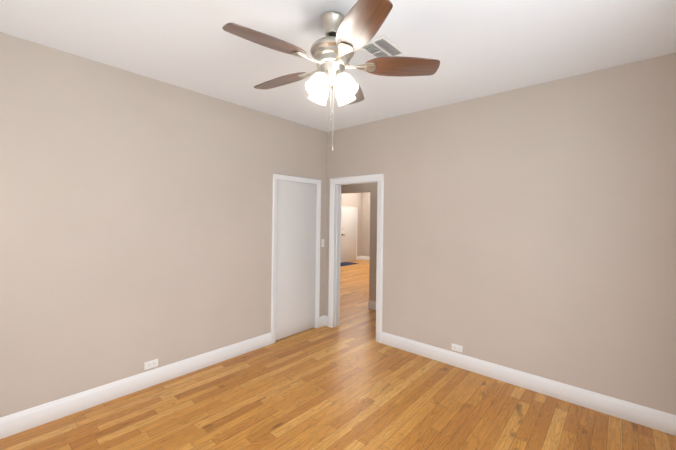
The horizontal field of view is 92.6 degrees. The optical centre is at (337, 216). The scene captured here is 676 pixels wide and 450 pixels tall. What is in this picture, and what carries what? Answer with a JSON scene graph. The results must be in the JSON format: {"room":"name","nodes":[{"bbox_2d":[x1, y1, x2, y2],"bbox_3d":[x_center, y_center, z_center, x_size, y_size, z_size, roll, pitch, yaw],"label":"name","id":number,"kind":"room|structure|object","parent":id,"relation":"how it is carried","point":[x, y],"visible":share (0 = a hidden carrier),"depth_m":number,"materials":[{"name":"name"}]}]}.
{"room":"empty bedroom","nodes":[
{"label":"empty bedroom","id":0,"kind":"room"},
{"bbox_2d":[0,32,326,417],"bbox_3d":[-1.544,0.149,3.212,0.120,2.800,4.020,0,0,41],"label":"wall","id":1,"kind":"structure","parent":0,"point":[135,221],"depth_m":2.77,"materials":[{"name":"paint"}]},
{"bbox_2d":[0,332,270,438],"bbox_3d":[-1.776,1.473,2.854,0.016,0.142,2.911,0,0,41],"label":"baseboard","id":2,"kind":"structure","parent":1,"relation":"attached to","point":[39,415],"depth_m":2.74,"materials":[{"name":"white wood"}]},
{"bbox_2d":[144,359,157,369],"bbox_3d":[-1.702,1.351,2.944,0.008,0.070,0.116,0,0,41],"label":"electrical outlet","id":3,"kind":"object","parent":1,"relation":"attached to","point":[151,364],"visible":1,"depth_m":2.94,"materials":[{"name":"white plastic"}]},
{"bbox_2d":[275,179,315,340],"bbox_3d":[-0.565,0.551,4.296,0.036,2.019,0.714,0,0,41],"label":"closet door","id":4,"kind":"structure","parent":1,"relation":"in","point":[295,257],"depth_m":4.27,"materials":[{"name":"white wood"}]},
{"bbox_2d":[271,174,320,343],"bbox_3d":[-0.531,0.526,4.266,0.021,2.086,0.832,0,0,41],"label":"trim","id":5,"kind":"structure","parent":1,"relation":"attached to","point":[274,234],"depth_m":4.01,"materials":[{"name":"white wood"}]},
{"bbox_2d":[314,184,316,327],"bbox_3d":[-0.584,0.544,4.313,0.120,2.049,0.758,0,0,41],"label":"door frame","id":6,"kind":"structure","parent":1,"relation":"attached to","point":[315,258],"depth_m":4.55,"materials":[{"name":"white wood"}]},
{"bbox_2d":[0,260,675,449],"bbox_3d":[0.453,1.641,5.751,8.080,0.100,10.510,0,0,41],"label":"floor","id":7,"kind":"structure","parent":0,"point":[349,382],"depth_m":2.60,"materials":[{"name":"brown wood"}]},
{"bbox_2d":[340,262,358,265],"bbox_3d":[0.228,1.616,10.917,0.540,0.012,0.850,0,0,41],"label":"doormat","id":8,"kind":"object","parent":7,"relation":"on","point":[345,263],"visible":0.69,"depth_m":10.99,"materials":[{"name":"blue fabric"}]},
{"bbox_2d":[0,0,675,131],"bbox_3d":[0.490,-1.259,5.770,8.080,0.100,10.510,0,0,41],"label":"ceiling","id":9,"kind":"structure","parent":0,"point":[479,48],"depth_m":2.29,"materials":[{"name":"white paint"}]},
{"bbox_2d":[222,0,439,149],"bbox_3d":[-0.073,-0.821,2.024,1.269,0.836,1.284,0,0,41],"label":"fan","id":10,"kind":"object","parent":9,"relation":"hanging from","point":[358,26],"visible":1,"depth_m":1.94,"materials":[{"name":"brown wood"}]},
{"bbox_2d":[360,35,406,58],"bbox_3d":[0.327,-1.226,2.390,0.235,0.015,0.312,0,0,41],"label":"ceiling vent","id":11,"kind":"object","parent":9,"relation":"in","point":[382,46],"visible":0.71,"depth_m":2.37,"materials":[{"name":"white metal"}]},
{"bbox_2d":[341,193,361,255],"bbox_3d":[-1.162,0.198,9.939,0.120,2.800,6.370,0,0,41],"label":"wall","id":12,"kind":"structure","parent":0,"point":[351,199],"depth_m":12.01,"materials":[{"name":"paint"}]},
{"bbox_2d":[340,208,356,262],"bbox_3d":[0.388,0.675,11.598,0.026,1.894,0.880,0,0,41],"label":"front door","id":13,"kind":"structure","parent":12,"relation":"in","point":[349,233],"depth_m":11.57,"materials":[{"name":"white wood"}]},
{"bbox_2d":[340,207,357,259],"bbox_3d":[0.383,0.648,11.602,0.021,1.960,1.000,0,0,41],"label":"door frame","id":14,"kind":"structure","parent":12,"relation":"attached to","point":[357,221],"depth_m":11.94,"materials":[{"name":"white wood"}]},
{"bbox_2d":[341,182,377,301],"bbox_3d":[-0.110,0.187,6.235,6.340,2.800,0.120,0,0,41],"label":"wall","id":15,"kind":"structure","parent":0,"point":[371,188],"depth_m":5.54,"materials":[{"name":"paint"}]},
{"bbox_2d":[368,300,375,309],"bbox_3d":[1.366,1.526,4.831,2.256,0.142,0.016,0,0,41],"label":"baseboard","id":16,"kind":"structure","parent":15,"relation":"attached to","point":[371,304],"depth_m":5.51,"materials":[{"name":"white"}]},
{"bbox_2d":[361,192,369,256],"bbox_3d":[3.371,0.256,10.125,6.460,2.800,0.120,0,0,41],"label":"wall","id":17,"kind":"structure","parent":0,"point":[365,249],"depth_m":12.08,"materials":[{"name":"paint"}]},
{"bbox_2d":[360,256,369,259],"bbox_3d":[3.265,1.584,10.105,6.340,0.142,0.016,0,0,41],"label":"baseboard","id":18,"kind":"structure","parent":17,"relation":"attached to","point":[361,257],"depth_m":12.08,"materials":[{"name":"white wood"}]},
{"bbox_2d":[325,53,675,414],"bbox_3d":[-0.257,0.176,4.836,7.960,2.800,0.120,0,0,41],"label":"wall","id":19,"kind":"structure","parent":0,"point":[530,229],"depth_m":2.92,"materials":[{"name":"paint"}]},
{"bbox_2d":[328,173,383,342],"bbox_3d":[0.262,0.521,4.377,0.904,2.117,0.168,0,0,41],"label":"door frame","id":20,"kind":"structure","parent":19,"relation":"attached to","point":[379,178],"depth_m":4.57,"materials":[{"name":"white wood"}]},
{"bbox_2d":[452,343,462,352],"bbox_3d":[1.256,1.391,3.408,0.116,0.070,0.008,0,0,41],"label":"electrical outlet","id":21,"kind":"object","parent":19,"relation":"attached to","point":[456,347],"visible":1,"depth_m":3.40,"materials":[{"name":"white plastic"}]},
{"bbox_2d":[381,332,675,435],"bbox_3d":[1.550,1.517,3.143,2.675,0.142,0.016,0,0,41],"label":"baseboard","id":22,"kind":"structure","parent":19,"relation":"attached to","point":[662,421],"depth_m":2.87,"materials":[{"name":"white wood"}]}
]}

